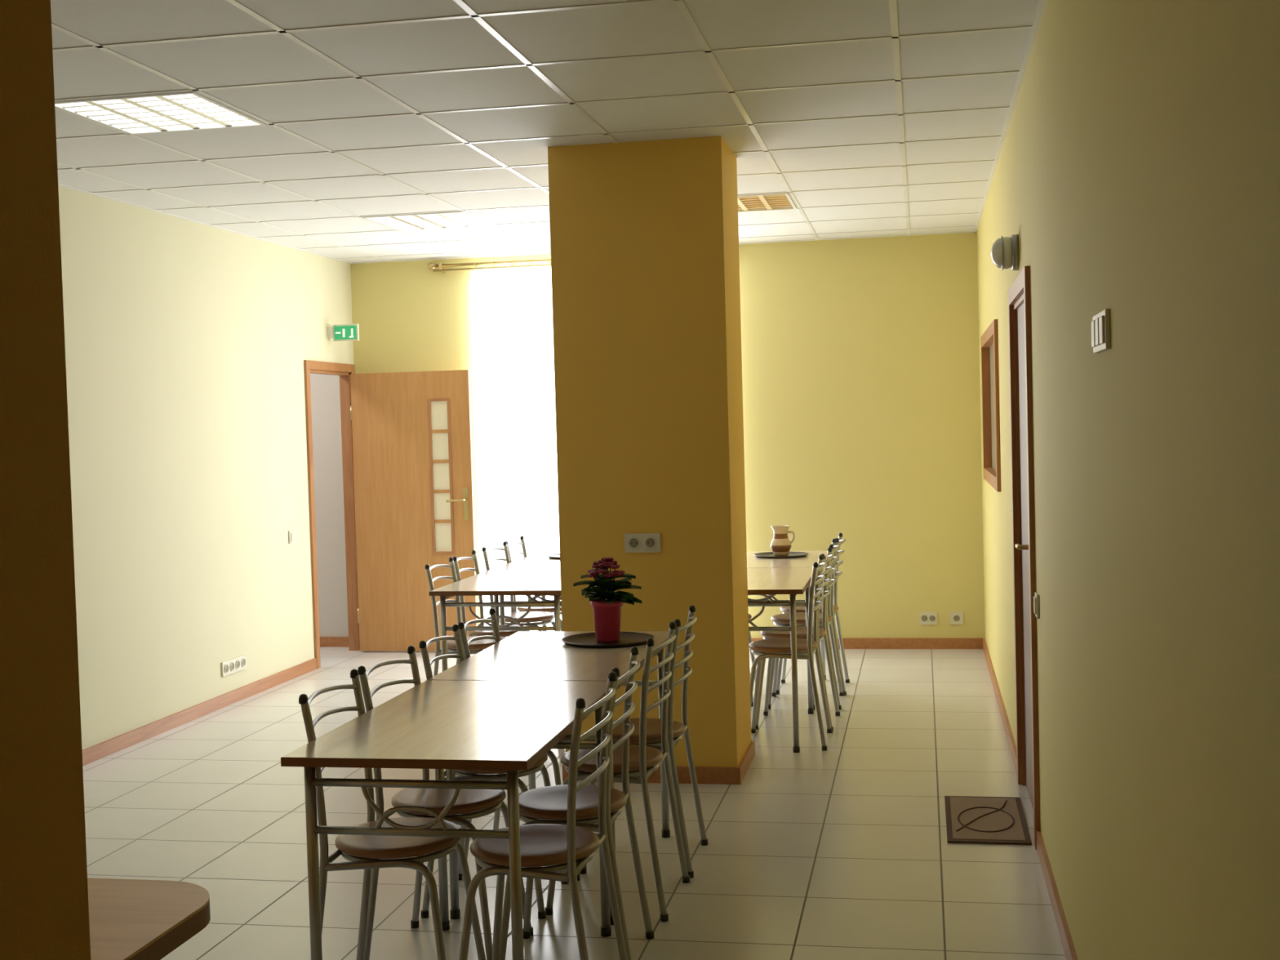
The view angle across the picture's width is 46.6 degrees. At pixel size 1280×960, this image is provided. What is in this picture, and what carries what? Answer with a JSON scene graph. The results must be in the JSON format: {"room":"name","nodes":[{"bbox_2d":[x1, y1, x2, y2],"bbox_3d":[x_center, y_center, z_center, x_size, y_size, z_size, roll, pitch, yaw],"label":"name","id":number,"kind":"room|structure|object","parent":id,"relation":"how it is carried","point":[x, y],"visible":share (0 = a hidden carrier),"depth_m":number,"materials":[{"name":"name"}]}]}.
{"room":"dining hall","nodes":[
{"label":"dining hall","id":0,"kind":"room"},
{"bbox_2d":[0,0,90,959],"bbox_3d":[-2.075,0.112,1.619,3.055,2.789,0.240,-1,2,11],"label":"wall","id":1,"kind":"structure","parent":0,"point":[44,906],"depth_m":1.39,"materials":[{"name":"paint"}]},
{"bbox_2d":[57,185,354,750],"bbox_3d":[-3.114,0.009,4.536,0.070,2.839,12.150,-1,2,11],"label":"wall","id":2,"kind":"structure","parent":0,"point":[188,343],"depth_m":7.94,"materials":[{"name":"yellow paint"}]},
{"bbox_2d":[82,657,316,766],"bbox_3d":[-2.799,1.339,5.826,0.014,0.070,7.650,-1,2,11],"label":"baseboard","id":3,"kind":"structure","parent":2,"relation":"attached to","point":[95,753],"depth_m":7.93,"materials":[{"name":"brown wood"}]},
{"bbox_2d":[221,654,246,676],"bbox_3d":[-2.309,1.052,8.438,0.014,0.083,0.312,-1,2,11],"label":"power socket","id":4,"kind":"object","parent":2,"relation":"attached to","point":[235,664],"visible":1,"depth_m":8.43,"materials":[{"name":"beige plastic"}]},
{"bbox_2d":[288,529,295,543],"bbox_3d":[-2.166,0.354,9.265,0.015,0.080,0.081,-1,2,11],"label":"light switch","id":5,"kind":"object","parent":2,"relation":"attached to","point":[291,536],"visible":1,"depth_m":9.24,"materials":[{"name":"beige plastic"}]},
{"bbox_2d":[303,360,359,668],"bbox_3d":[-2.072,0.209,9.965,0.085,1.985,0.830,-1,2,11],"label":"frame","id":6,"kind":"object","parent":2,"relation":"attached to","point":[343,370],"depth_m":10.28,"materials":[{"name":"brown wood"}]},
{"bbox_2d":[326,324,359,341],"bbox_3d":[-1.974,-0.981,9.916,0.205,0.110,0.080,-1,2,11],"label":"exit sign","id":7,"kind":"object","parent":2,"relation":"attached to","point":[343,332],"visible":1,"depth_m":9.90,"materials":[{"name":"green plastic"}]},
{"bbox_2d":[350,369,478,651],"bbox_3d":[-1.554,0.218,10.124,0.857,1.905,0.104,-1,2,11],"label":"door","id":8,"kind":"structure","parent":2,"relation":"in","point":[412,442],"depth_m":10.14,"materials":[{"name":"brown wood"}]},
{"bbox_2d":[310,373,348,636],"bbox_3d":[-3.066,-0.107,9.711,1.760,2.689,2.140,-1,2,11],"label":"wall","id":9,"kind":"structure","parent":0,"point":[325,388],"depth_m":10.53,"materials":[{"name":"grey paint"}]},
{"bbox_2d":[319,636,348,646],"bbox_3d":[-2.805,1.162,10.676,1.660,0.070,0.014,-1,2,11],"label":"baseboard","id":10,"kind":"structure","parent":9,"relation":"attached to","point":[324,641],"depth_m":10.55,"materials":[{"name":"brown wood"}]},
{"bbox_2d":[50,0,1039,262],"bbox_3d":[-1.042,-1.311,4.028,4.246,0.020,12.030,-1,2,11],"label":"ceiling","id":11,"kind":"structure","parent":0,"point":[653,28],"depth_m":5.41,"materials":[{"name":"tile"}]},
{"bbox_2d":[54,91,266,134],"bbox_3d":[-1.740,-1.348,5.396,0.585,0.050,0.600,-1,2,11],"label":"ceiling light","id":12,"kind":"object","parent":11,"relation":"in","point":[185,111],"depth_m":5.41,"materials":[{"name":"white plastic"}]},
{"bbox_2d":[362,211,491,231],"bbox_3d":[-1.184,-1.472,8.341,0.585,0.050,0.600,-1,2,11],"label":"ceiling light","id":13,"kind":"object","parent":11,"relation":"in","point":[452,219],"depth_m":8.36,"materials":[{"name":"white plastic"}]},
{"bbox_2d":[51,0,1046,263],"bbox_3d":[-1.041,-1.298,4.028,4.246,0.004,12.030,-1,2,11],"label":"grid","id":14,"kind":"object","parent":11,"relation":"attached to","point":[895,37],"depth_m":5.62,"materials":[{"name":"white metal"}]},
{"bbox_2d":[737,192,796,212],"bbox_3d":[0.540,-1.509,8.014,0.585,0.050,0.600,-1,2,11],"label":"ceiling light","id":15,"kind":"object","parent":11,"relation":"in","point":[769,202],"depth_m":8.02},
{"bbox_2d":[82,646,1066,959],"bbox_3d":[-1.729,1.446,4.416,6.096,0.100,12.550,-1,2,11],"label":"floor","id":16,"kind":"structure","parent":0,"point":[842,851],"depth_m":5.47,"materials":[{"name":"tile"}]},
{"bbox_2d":[87,877,210,959],"bbox_3d":[-1.423,1.093,2.194,1.340,0.750,0.970,-1,2,11],"label":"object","id":17,"kind":"object","parent":16,"relation":"on","point":[130,919],"visible":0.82,"depth_m":2.38,"materials":[{"name":"brown wood"}]},
{"bbox_2d":[298,668,485,959],"bbox_3d":[-0.640,0.954,3.883,0.399,0.865,0.410,-1,2,9],"label":"dining chair","id":18,"kind":"object","parent":16,"relation":"on","point":[366,852],"visible":0.68,"depth_m":3.78,"materials":[{"name":"silver metal"}]},
{"bbox_2d":[357,645,533,959],"bbox_3d":[-0.562,0.937,4.292,0.399,0.865,0.410,-1,2,13],"label":"dining chair","id":19,"kind":"object","parent":16,"relation":"on","point":[468,801],"visible":0.6,"depth_m":4.19,"materials":[{"name":"silver metal"}]},
{"bbox_2d":[280,680,618,959],"bbox_3d":[-0.445,1.000,3.981,0.600,0.750,1.050,-1,2,11],"label":"dining table","id":20,"kind":"object","parent":16,"relation":"on","point":[438,725],"visible":0.97,"depth_m":3.62,"materials":[{"name":"brown wood"}]},
{"bbox_2d":[425,556,506,675],"bbox_3d":[-0.829,0.830,7.403,0.399,0.865,0.410,-1,2,11],"label":"dining chair","id":21,"kind":"object","parent":16,"relation":"on","point":[474,647],"visible":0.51,"depth_m":7.26,"materials":[{"name":"silver metal"}]},
{"bbox_2d":[453,550,530,649],"bbox_3d":[-0.751,0.813,7.815,0.399,0.865,0.410,-1,2,9],"label":"dining chair","id":22,"kind":"object","parent":16,"relation":"on","point":[506,633],"visible":0.32,"depth_m":7.69,"materials":[{"name":"silver metal"}]},
{"bbox_2d":[418,623,568,919],"bbox_3d":[-0.472,0.916,4.772,0.399,0.865,0.410,-1,2,9],"label":"dining chair","id":23,"kind":"object","parent":16,"relation":"on","point":[460,775],"visible":0.38,"depth_m":4.62,"materials":[{"name":"silver metal"}]},
{"bbox_2d":[428,569,561,671],"bbox_3d":[-0.574,0.875,7.499,0.660,0.750,1.000,-1,2,11],"label":"dining table","id":24,"kind":"object","parent":16,"relation":"on","point":[495,583],"visible":0.68,"depth_m":7.09,"materials":[{"name":"brown wood"}]},
{"bbox_2d":[481,541,555,631],"bbox_3d":[-0.649,0.790,8.356,0.399,0.865,0.410,-1,2,13],"label":"dining chair","id":25,"kind":"object","parent":16,"relation":"on","point":[536,617],"visible":0.4,"depth_m":8.29,"materials":[{"name":"silver metal"}]},
{"bbox_2d":[457,608,580,876],"bbox_3d":[-0.399,0.899,5.186,0.399,0.865,0.410,-1,2,11],"label":"dining chair","id":26,"kind":"object","parent":16,"relation":"on","point":[493,620],"visible":0.2,"depth_m":5.11,"materials":[{"name":"silver metal"}]},
{"bbox_2d":[491,553,561,631],"bbox_3d":[-0.387,0.834,8.486,0.660,0.750,1.000,-1,2,11],"label":"dining table","id":27,"kind":"object","parent":16,"relation":"on","point":[537,561],"visible":0.15,"depth_m":8.23,"materials":[{"name":"brown wood"}]},
{"bbox_2d":[546,553,559,559],"bbox_3d":[-0.395,0.444,8.700,0.300,0.013,0.300,-1,2,11],"label":"serving tray","id":28,"kind":"object","parent":27,"relation":"on","point":[556,556],"visible":0.25,"depth_m":8.73,"materials":[{"name":"black"}]},
{"bbox_2d":[506,535,562,631],"bbox_3d":[-0.571,0.773,8.767,0.399,0.865,0.410,-1,2,10],"label":"dining chair","id":29,"kind":"object","parent":16,"relation":"on","point":[548,609],"visible":0.29,"depth_m":8.66,"materials":[{"name":"silver metal"}]},
{"bbox_2d":[458,671,627,959],"bbox_3d":[-0.254,0.947,3.775,0.399,0.865,0.410,-1,2,11],"label":"dining chair","id":30,"kind":"object","parent":16,"relation":"on","point":[546,845],"visible":0.98,"depth_m":3.68,"materials":[{"name":"silver metal"}]},
{"bbox_2d":[427,631,670,924],"bbox_3d":[-0.249,0.957,5.017,0.600,0.750,1.050,-1,2,11],"label":"dining table","id":31,"kind":"object","parent":16,"relation":"on","point":[522,655],"visible":0.41,"depth_m":4.84,"materials":[{"name":"brown wood"}]},
{"bbox_2d":[560,631,654,648],"bbox_3d":[-0.113,0.563,5.240,0.330,0.013,0.330,-1,2,11],"label":"serving tray","id":32,"kind":"object","parent":31,"relation":"on","point":[588,640],"visible":0.86,"depth_m":5.23,"materials":[{"name":"black"}]},
{"bbox_2d":[573,557,641,641],"bbox_3d":[-0.108,0.418,5.233,0.241,0.292,0.234,-1,2,11],"label":"potted kalanchoe","id":33,"kind":"object","parent":32,"relation":"on","point":[606,603],"visible":1,"depth_m":5.20,"materials":[{"name":"red"}]},
{"bbox_2d":[499,646,654,959],"bbox_3d":[-0.188,0.929,4.200,0.399,0.865,0.410,-1,2,8],"label":"dining chair","id":34,"kind":"object","parent":16,"relation":"on","point":[546,803],"visible":0.73,"depth_m":4.14,"materials":[{"name":"silver metal"}]},
{"bbox_2d":[544,621,689,921],"bbox_3d":[-0.077,0.907,4.738,0.399,0.865,0.410,-1,2,12],"label":"dining chair","id":35,"kind":"object","parent":16,"relation":"on","point":[646,759],"visible":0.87,"depth_m":4.61,"materials":[{"name":"silver metal"}]},
{"bbox_2d":[579,604,708,878],"bbox_3d":[0.008,0.889,5.159,0.399,0.865,0.410,-1,2,10],"label":"dining chair","id":36,"kind":"object","parent":16,"relation":"on","point":[676,730],"visible":0.72,"depth_m":5.04,"materials":[{"name":"silver metal"}]},
{"bbox_2d":[748,613,756,706],"bbox_3d":[0.432,0.769,8.099,0.399,0.865,0.410,-1,2,10],"label":"dining chair","id":37,"kind":"object","parent":16,"relation":"on","point":[752,655],"visible":0.02,"depth_m":8.21,"materials":[{"name":"silver metal"}]},
{"bbox_2d":[746,567,813,752],"bbox_3d":[0.511,0.853,7.263,0.660,0.750,1.000,-1,2,11],"label":"dining table","id":38,"kind":"object","parent":16,"relation":"on","point":[793,581],"visible":0.5,"depth_m":6.79,"materials":[{"name":"brown"}]},
{"bbox_2d":[746,550,827,710],"bbox_3d":[0.698,0.812,8.249,0.660,0.750,1.000,-1,2,11],"label":"dining table","id":39,"kind":"object","parent":16,"relation":"on","point":[753,562],"visible":0.15,"depth_m":8.07,"materials":[{"name":"brown wood"}]},
{"bbox_2d":[753,551,808,558],"bbox_3d":[0.794,0.422,8.373,0.310,0.013,0.310,-1,2,11],"label":"serving tray","id":40,"kind":"object","parent":39,"relation":"on","point":[767,554],"visible":0.9,"depth_m":8.36,"materials":[{"name":"black"}]},
{"bbox_2d":[770,524,795,555],"bbox_3d":[0.792,0.341,8.370,0.118,0.167,0.118,-3,3,-34],"label":"ceramic jug","id":41,"kind":"object","parent":40,"relation":"on","point":[780,544],"visible":1,"depth_m":8.33,"materials":[{"name":"brown ceramic"}]},
{"bbox_2d":[749,554,832,751],"bbox_3d":[0.689,0.802,7.013,0.399,0.865,0.410,-1,2,11],"label":"dining chair","id":42,"kind":"object","parent":16,"relation":"on","point":[775,647],"visible":0.94,"depth_m":6.90,"materials":[{"name":"silver metal"}]},
{"bbox_2d":[755,546,839,731],"bbox_3d":[0.779,0.784,7.433,0.399,0.865,0.410,-1,2,13],"label":"dining chair","id":43,"kind":"object","parent":16,"relation":"on","point":[802,631],"visible":0.73,"depth_m":7.42,"materials":[{"name":"silver metal"}]},
{"bbox_2d":[768,538,844,709],"bbox_3d":[0.879,0.761,7.964,0.399,0.865,0.410,-1,2,10],"label":"dining chair","id":44,"kind":"object","parent":16,"relation":"on","point":[780,620],"visible":0.62,"depth_m":7.91,"materials":[{"name":"silver metal"}]},
{"bbox_2d":[776,533,849,695],"bbox_3d":[0.965,0.744,8.364,0.399,0.865,0.410,-1,2,11],"label":"dining chair","id":45,"kind":"object","parent":16,"relation":"on","point":[834,608],"visible":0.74,"depth_m":8.29,"materials":[{"name":"silver metal"}]},
{"bbox_2d":[944,795,1031,844],"bbox_3d":[1.290,1.262,5.554,0.290,0.014,0.640,-1,2,11],"label":"doormat","id":46,"kind":"object","parent":16,"relation":"on","point":[971,820],"visible":1,"depth_m":5.50,"materials":[{"name":"brown fabric"}]},
{"bbox_2d":[547,135,751,767],"bbox_3d":[0.059,-0.077,6.499,0.735,2.689,0.530,-1,2,11],"label":"wall column","id":47,"kind":"structure","parent":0,"point":[644,234],"depth_m":6.23,"materials":[{"name":"paint"}]},
{"bbox_2d":[624,533,661,552],"bbox_3d":[0.010,0.264,6.246,0.152,0.080,0.014,-1,2,11],"label":"power socket","id":48,"kind":"object","parent":47,"relation":"attached to","point":[633,542],"visible":1,"depth_m":6.24,"materials":[{"name":"beige plastic"}]},
{"bbox_2d":[562,739,755,784],"bbox_3d":[0.096,1.232,6.547,0.763,0.070,0.558,-1,2,11],"label":"baseboard","id":49,"kind":"structure","parent":47,"relation":"attached to","point":[704,775],"depth_m":6.24,"materials":[{"name":"brown wood"}]},
{"bbox_2d":[350,232,985,638],"bbox_3d":[0.180,-0.284,10.028,4.366,2.839,0.120,-1,2,11],"label":"wall","id":50,"kind":"structure","parent":0,"point":[860,357],"depth_m":9.74,"materials":[{"name":"yellow paint"}]},
{"bbox_2d":[427,257,551,272],"bbox_3d":[-0.417,-1.473,9.981,2.100,0.070,0.096,-1,2,11],"label":"curtain rod","id":51,"kind":"object","parent":50,"relation":"attached to","point":[431,265],"visible":0.39,"depth_m":10.07,"materials":[{"name":"gold metal"}]},
{"bbox_2d":[470,267,561,631],"bbox_3d":[-0.278,-0.159,10.002,1.710,2.555,0.036,-1,2,11],"label":"window","id":52,"kind":"structure","parent":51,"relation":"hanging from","point":[513,331],"depth_m":10.10,"materials":[{"name":"white glass"}]},
{"bbox_2d":[751,638,982,648],"bbox_3d":[0.158,1.102,10.022,4.226,0.070,0.014,-1,2,11],"label":"baseboard","id":53,"kind":"structure","parent":50,"relation":"attached to","point":[848,643],"depth_m":9.71,"materials":[{"name":"brown wood"}]},
{"bbox_2d":[920,612,937,624],"bbox_3d":[1.879,0.901,9.688,0.110,0.080,0.014,-1,2,11],"label":"power socket","id":54,"kind":"object","parent":50,"relation":"attached to","point":[926,618],"visible":1,"depth_m":9.68,"materials":[{"name":"beige plastic"}]},
{"bbox_2d":[950,612,963,624],"bbox_3d":[2.056,0.897,9.655,0.081,0.080,0.014,-1,2,11],"label":"power socket","id":55,"kind":"object","parent":50,"relation":"attached to","point":[956,618],"visible":1,"depth_m":9.65,"materials":[{"name":"beige plastic"}]},
{"bbox_2d":[977,0,1279,959],"bbox_3d":[1.139,-0.078,3.667,0.120,2.839,12.030,-1,2,11],"label":"wall","id":56,"kind":"structure","parent":0,"point":[1136,176],"depth_m":2.47,"materials":[{"name":"yellow paint"}]},
{"bbox_2d":[980,319,1000,491],"bbox_3d":[1.953,-0.397,8.043,0.138,0.840,1.640,-1,2,11],"label":"picture frame","id":57,"kind":"structure","parent":56,"relation":"in","point":[989,339],"depth_m":8.53,"materials":[{"name":"brown wood"}]},
{"bbox_2d":[990,234,1019,270],"bbox_3d":[1.389,-0.865,5.670,0.102,0.136,0.136,-1,2,11],"label":"wall lamp","id":58,"kind":"object","parent":56,"relation":"attached to","point":[1005,251],"visible":1,"depth_m":5.62,"materials":[{"name":"silver metal"}]},
{"bbox_2d":[1014,302,1033,808],"bbox_3d":[1.453,0.294,5.610,0.106,1.925,0.830,-1,2,11],"label":"door","id":59,"kind":"structure","parent":56,"relation":"in","point":[1024,546],"depth_m":5.80,"materials":[{"name":"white wood"}]},
{"bbox_2d":[1008,266,1040,849],"bbox_3d":[1.503,0.253,5.599,0.138,2.015,1.000,-1,2,11],"label":"door frame","id":60,"kind":"structure","parent":56,"relation":"in","point":[1019,293],"depth_m":5.98,"materials":[{"name":"brown wood"}]},
{"bbox_2d":[982,638,1077,959],"bbox_3d":[1.110,1.307,3.724,0.014,0.070,12.016,-1,2,11],"label":"baseboard","id":61,"kind":"structure","parent":56,"relation":"attached to","point":[1066,940],"depth_m":4.81,"materials":[{"name":"brown wood"}]},
{"bbox_2d":[1033,591,1039,618],"bbox_3d":[1.335,0.422,5.011,0.015,0.080,0.081,-1,2,11],"label":"light switch","id":62,"kind":"object","parent":56,"relation":"attached to","point":[1036,598],"visible":1,"depth_m":4.97,"materials":[{"name":"beige plastic"}]},
{"bbox_2d":[1091,308,1111,353],"bbox_3d":[0.941,-0.300,3.016,0.015,0.081,0.322,-1,2,11],"label":"light switch","id":63,"kind":"object","parent":56,"relation":"attached to","point":[1100,324],"visible":1,"depth_m":3.00,"materials":[{"name":"beige plastic"}]}
]}

